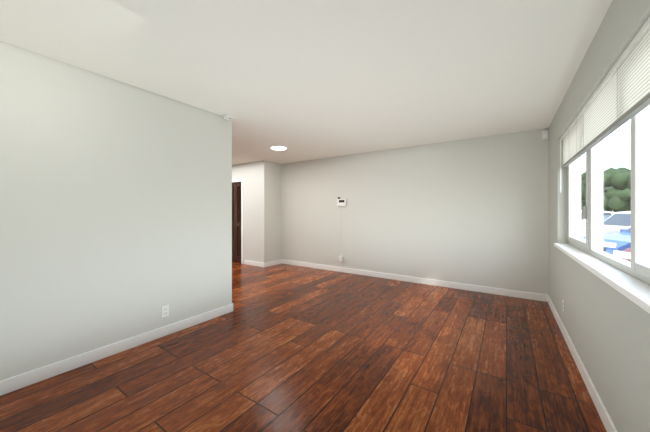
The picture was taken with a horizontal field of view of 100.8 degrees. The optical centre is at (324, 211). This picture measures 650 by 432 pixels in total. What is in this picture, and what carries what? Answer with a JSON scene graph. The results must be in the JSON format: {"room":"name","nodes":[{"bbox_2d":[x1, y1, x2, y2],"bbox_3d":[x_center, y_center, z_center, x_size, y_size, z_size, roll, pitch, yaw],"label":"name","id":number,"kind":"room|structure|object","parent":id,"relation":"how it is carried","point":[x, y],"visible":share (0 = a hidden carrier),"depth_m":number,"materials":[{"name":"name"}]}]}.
{"room":"empty living room","nodes":[
{"label":"empty living room","id":0,"kind":"room"},
{"bbox_2d":[0,41,231,380],"bbox_3d":[-2.202,0.042,2.010,0.120,2.440,3.470,0,0,34],"label":"wall","id":1,"kind":"structure","parent":0,"point":[115,210],"depth_m":2.30,"materials":[{"name":"white paint"}]},
{"bbox_2d":[0,303,232,395],"bbox_3d":[-2.147,1.212,1.999,0.044,0.100,3.454,0,0,34],"label":"baseboard","id":2,"kind":"structure","parent":1,"relation":"attached to","point":[14,383],"depth_m":2.29,"materials":[{"name":"white wood"}]},
{"bbox_2d":[162,305,168,317],"bbox_3d":[-1.628,1.012,2.744,0.010,0.114,0.070,0,0,34],"label":"electrical outlet","id":3,"kind":"object","parent":1,"relation":"attached to","point":[165,310],"visible":1,"depth_m":2.74,"materials":[{"name":"white plastic"}]},
{"bbox_2d":[232,161,260,263],"bbox_3d":[-2.655,0.042,7.062,2.900,2.440,0.120,0,0,34],"label":"wall","id":4,"kind":"structure","parent":0,"point":[249,174],"depth_m":6.37,"materials":[{"name":"white paint"}]},
{"bbox_2d":[232,183,240,262],"bbox_3d":[-2.484,0.261,6.921,1.114,1.978,0.056,0,0,34],"label":"door","id":5,"kind":"structure","parent":4,"relation":"in","point":[236,227],"depth_m":6.74,"materials":[{"name":"brown wood"}]},
{"bbox_2d":[232,179,242,263],"bbox_3d":[-2.476,0.230,6.934,1.250,2.065,0.131,0,0,34],"label":"door frame","id":6,"kind":"structure","parent":4,"relation":"attached to","point":[238,181],"depth_m":6.56,"materials":[{"name":"white wood"}]},
{"bbox_2d":[244,260,263,266],"bbox_3d":[-1.662,1.212,6.314,0.684,0.100,0.018,0,0,34],"label":"baseboard","id":7,"kind":"structure","parent":4,"relation":"attached to","point":[246,262],"depth_m":6.31,"materials":[{"name":"white"}]},
{"bbox_2d":[261,160,281,262],"bbox_3d":[-1.277,0.042,6.404,0.120,2.440,0.570,0,0,34],"label":"wall","id":8,"kind":"structure","parent":0,"point":[271,211],"depth_m":6.33,"materials":[{"name":"white paint"}]},
{"bbox_2d":[264,260,279,266],"bbox_3d":[-1.222,1.212,6.367,0.014,0.100,0.510,0,0,34],"label":"baseboard","id":9,"kind":"structure","parent":8,"relation":"attached to","point":[276,262],"depth_m":6.33,"materials":[{"name":"white wood"}]},
{"bbox_2d":[0,261,606,431],"bbox_3d":[-1.946,1.312,3.472,8.490,0.100,6.580,0,0,34],"label":"floor","id":10,"kind":"structure","parent":0,"point":[281,347],"depth_m":2.13,"materials":[{"name":"brown wood"}]},
{"bbox_2d":[0,0,612,164],"bbox_3d":[-1.946,-1.253,3.472,8.490,0.150,6.580,0,0,34],"label":"ceiling","id":11,"kind":"structure","parent":0,"point":[303,80],"depth_m":2.08,"materials":[{"name":"white paint"}]},
{"bbox_2d":[223,114,234,119],"bbox_3d":[-1.174,-1.156,3.289,0.140,0.044,0.140,0,0,34],"label":"smoke detector","id":12,"kind":"object","parent":11,"relation":"attached to","point":[229,116],"visible":1,"depth_m":3.25,"materials":[{"name":"white plastic"}]},
{"bbox_2d":[270,145,286,149],"bbox_3d":[-0.844,-1.167,4.900,0.310,0.023,0.310,0,0,34],"label":"ceiling light","id":13,"kind":"object","parent":11,"relation":"attached to","point":[277,147],"visible":1,"depth_m":4.82,"materials":[{"name":"white glass"}]},
{"bbox_2d":[282,128,548,294],"bbox_3d":[1.040,0.042,5.306,5.190,2.440,0.200,0,0,34],"label":"wall","id":14,"kind":"structure","parent":0,"point":[472,211],"depth_m":4.63,"materials":[{"name":"white paint"}]},
{"bbox_2d":[337,197,346,205],"bbox_3d":[0.347,-0.218,5.630,0.220,0.190,0.035,0,0,34],"label":"keypad","id":15,"kind":"object","parent":14,"relation":"attached to","point":[341,202],"visible":0.98,"depth_m":5.61,"materials":[{"name":"white plastic"}]},
{"bbox_2d":[280,259,544,300],"bbox_3d":[1.020,1.212,5.187,5.050,0.100,0.018,0,0,34],"label":"baseboard","id":16,"kind":"structure","parent":14,"relation":"attached to","point":[505,292],"depth_m":4.64,"materials":[{"name":"white wood"}]},
{"bbox_2d":[542,130,548,139],"bbox_3d":[3.087,-1.078,3.771,0.070,0.110,0.051,0,0,34],"label":"detector","id":17,"kind":"object","parent":14,"relation":"attached to","point":[545,134],"visible":0.98,"depth_m":3.75,"materials":[{"name":"white plastic"}]},
{"bbox_2d":[549,0,649,431],"bbox_3d":[1.490,0.042,1.154,0.200,2.440,6.580,0,0,34],"label":"wall","id":18,"kind":"structure","parent":0,"point":[606,326],"depth_m":1.69,"materials":[{"name":"grey paint"}]},
{"bbox_2d":[544,295,617,431],"bbox_3d":[1.408,1.212,1.227,0.018,0.100,6.150,0,0,34],"label":"baseboard","id":19,"kind":"structure","parent":18,"relation":"attached to","point":[603,413],"depth_m":1.95,"materials":[{"name":"white wood"}]},
{"bbox_2d":[554,243,649,313],"bbox_3d":[1.921,0.376,1.919,0.129,0.036,2.826,0,0,34],"label":"window sill","id":20,"kind":"structure","parent":18,"relation":"attached to","point":[634,290],"depth_m":1.49,"materials":[{"name":"white"}]},
{"bbox_2d":[568,105,649,284],"bbox_3d":[1.999,-0.238,1.866,0.086,1.220,2.830,0,0,34],"label":"window","id":21,"kind":"structure","parent":18,"relation":"in","point":[637,267],"depth_m":1.51,"materials":[{"name":"grey plastic"}]},
{"bbox_2d":[560,113,583,167],"bbox_3d":[2.455,-0.672,2.683,0.044,0.348,0.941,0,0,34],"label":"window blind","id":22,"kind":"object","parent":21,"relation":"attached to","point":[571,138],"visible":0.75,"depth_m":2.59,"materials":[{"name":"grey"}]},
{"bbox_2d":[560,139,560,192],"bbox_3d":[2.644,-0.518,3.017,0.008,0.600,0.008,0,0,34],"label":"blind wand","id":23,"kind":"object","parent":22,"relation":"hanging from","point":[560,165],"visible":1,"depth_m":3.02,"materials":[{"name":"white plastic"}]},
{"bbox_2d":[582,206,586,218],"bbox_3d":[2.240,0.007,2.323,0.026,0.110,0.040,0,0,34],"label":"handle","id":24,"kind":"object","parent":21,"relation":"attached to","point":[584,212],"visible":1,"depth_m":2.31,"materials":[{"name":"grey metal"}]},
{"bbox_2d":[574,106,649,263],"bbox_3d":[2.007,-0.238,1.861,0.006,1.180,2.790,0,0,34],"label":"window panel","id":25,"kind":"object","parent":21,"relation":"attached to","point":[610,196],"visible":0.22,"depth_m":1.91,"materials":[{"name":"clear glass"}]},
{"bbox_2d":[579,16,649,152],"bbox_3d":[1.666,-0.672,1.514,0.044,0.348,1.850,0,0,34],"label":"window blind","id":26,"kind":"object","parent":21,"relation":"attached to","point":[619,97],"visible":0.96,"depth_m":1.50,"materials":[{"name":"grey"}]},
{"label":"outside","id":27,"kind":"structure","parent":0,"visible":0},
{"bbox_3d":[46.078,1.712,5.106,69.310,0.200,120.000,0,0,34],"label":"ground","id":28,"kind":"structure","parent":27,"visible":0},
{"bbox_2d":[581,211,612,224],"bbox_3d":[20.810,0.792,21.556,2.080,1.720,4.555,0,0,24],"label":"car","id":29,"kind":"object","parent":28,"relation":"on","point":[583,222],"depth_m":19.80,"materials":[{"name":"white paint"}]},
{"bbox_2d":[581,227,630,254],"bbox_3d":[10.324,0.902,7.629,4.555,1.500,2.080,0,0,14],"label":"car","id":30,"kind":"object","parent":28,"relation":"on","point":[607,238],"depth_m":7.73,"materials":[{"name":"blue paint"}]},
{"bbox_2d":[581,211,630,236],"bbox_3d":[12.279,0.792,10.170,4.555,1.720,2.080,0,0,17],"label":"car","id":31,"kind":"object","parent":28,"relation":"on","point":[615,224],"depth_m":10.38,"materials":[{"name":"grey paint"}]},
{"bbox_2d":[613,248,630,261],"bbox_3d":[8.450,0.902,4.671,4.555,1.500,2.080,0,0,16],"label":"car","id":32,"kind":"object","parent":28,"relation":"on","point":[626,255],"depth_m":5.85,"materials":[{"name":"red paint"}]},
{"bbox_3d":[65.650,1.597,34.123,69.310,0.030,50.000,0,0,34],"label":"lawn","id":33,"kind":"structure","parent":28,"relation":"on","visible":0},
{"bbox_2d":[581,167,630,211],"bbox_3d":[47.855,-3.701,45.807,39.403,10.566,42.733,0,0,34],"label":"trees","id":34,"kind":"object","parent":33,"relation":"on","point":[615,191],"depth_m":34.43,"materials":[{"name":"green plant"}]}
]}

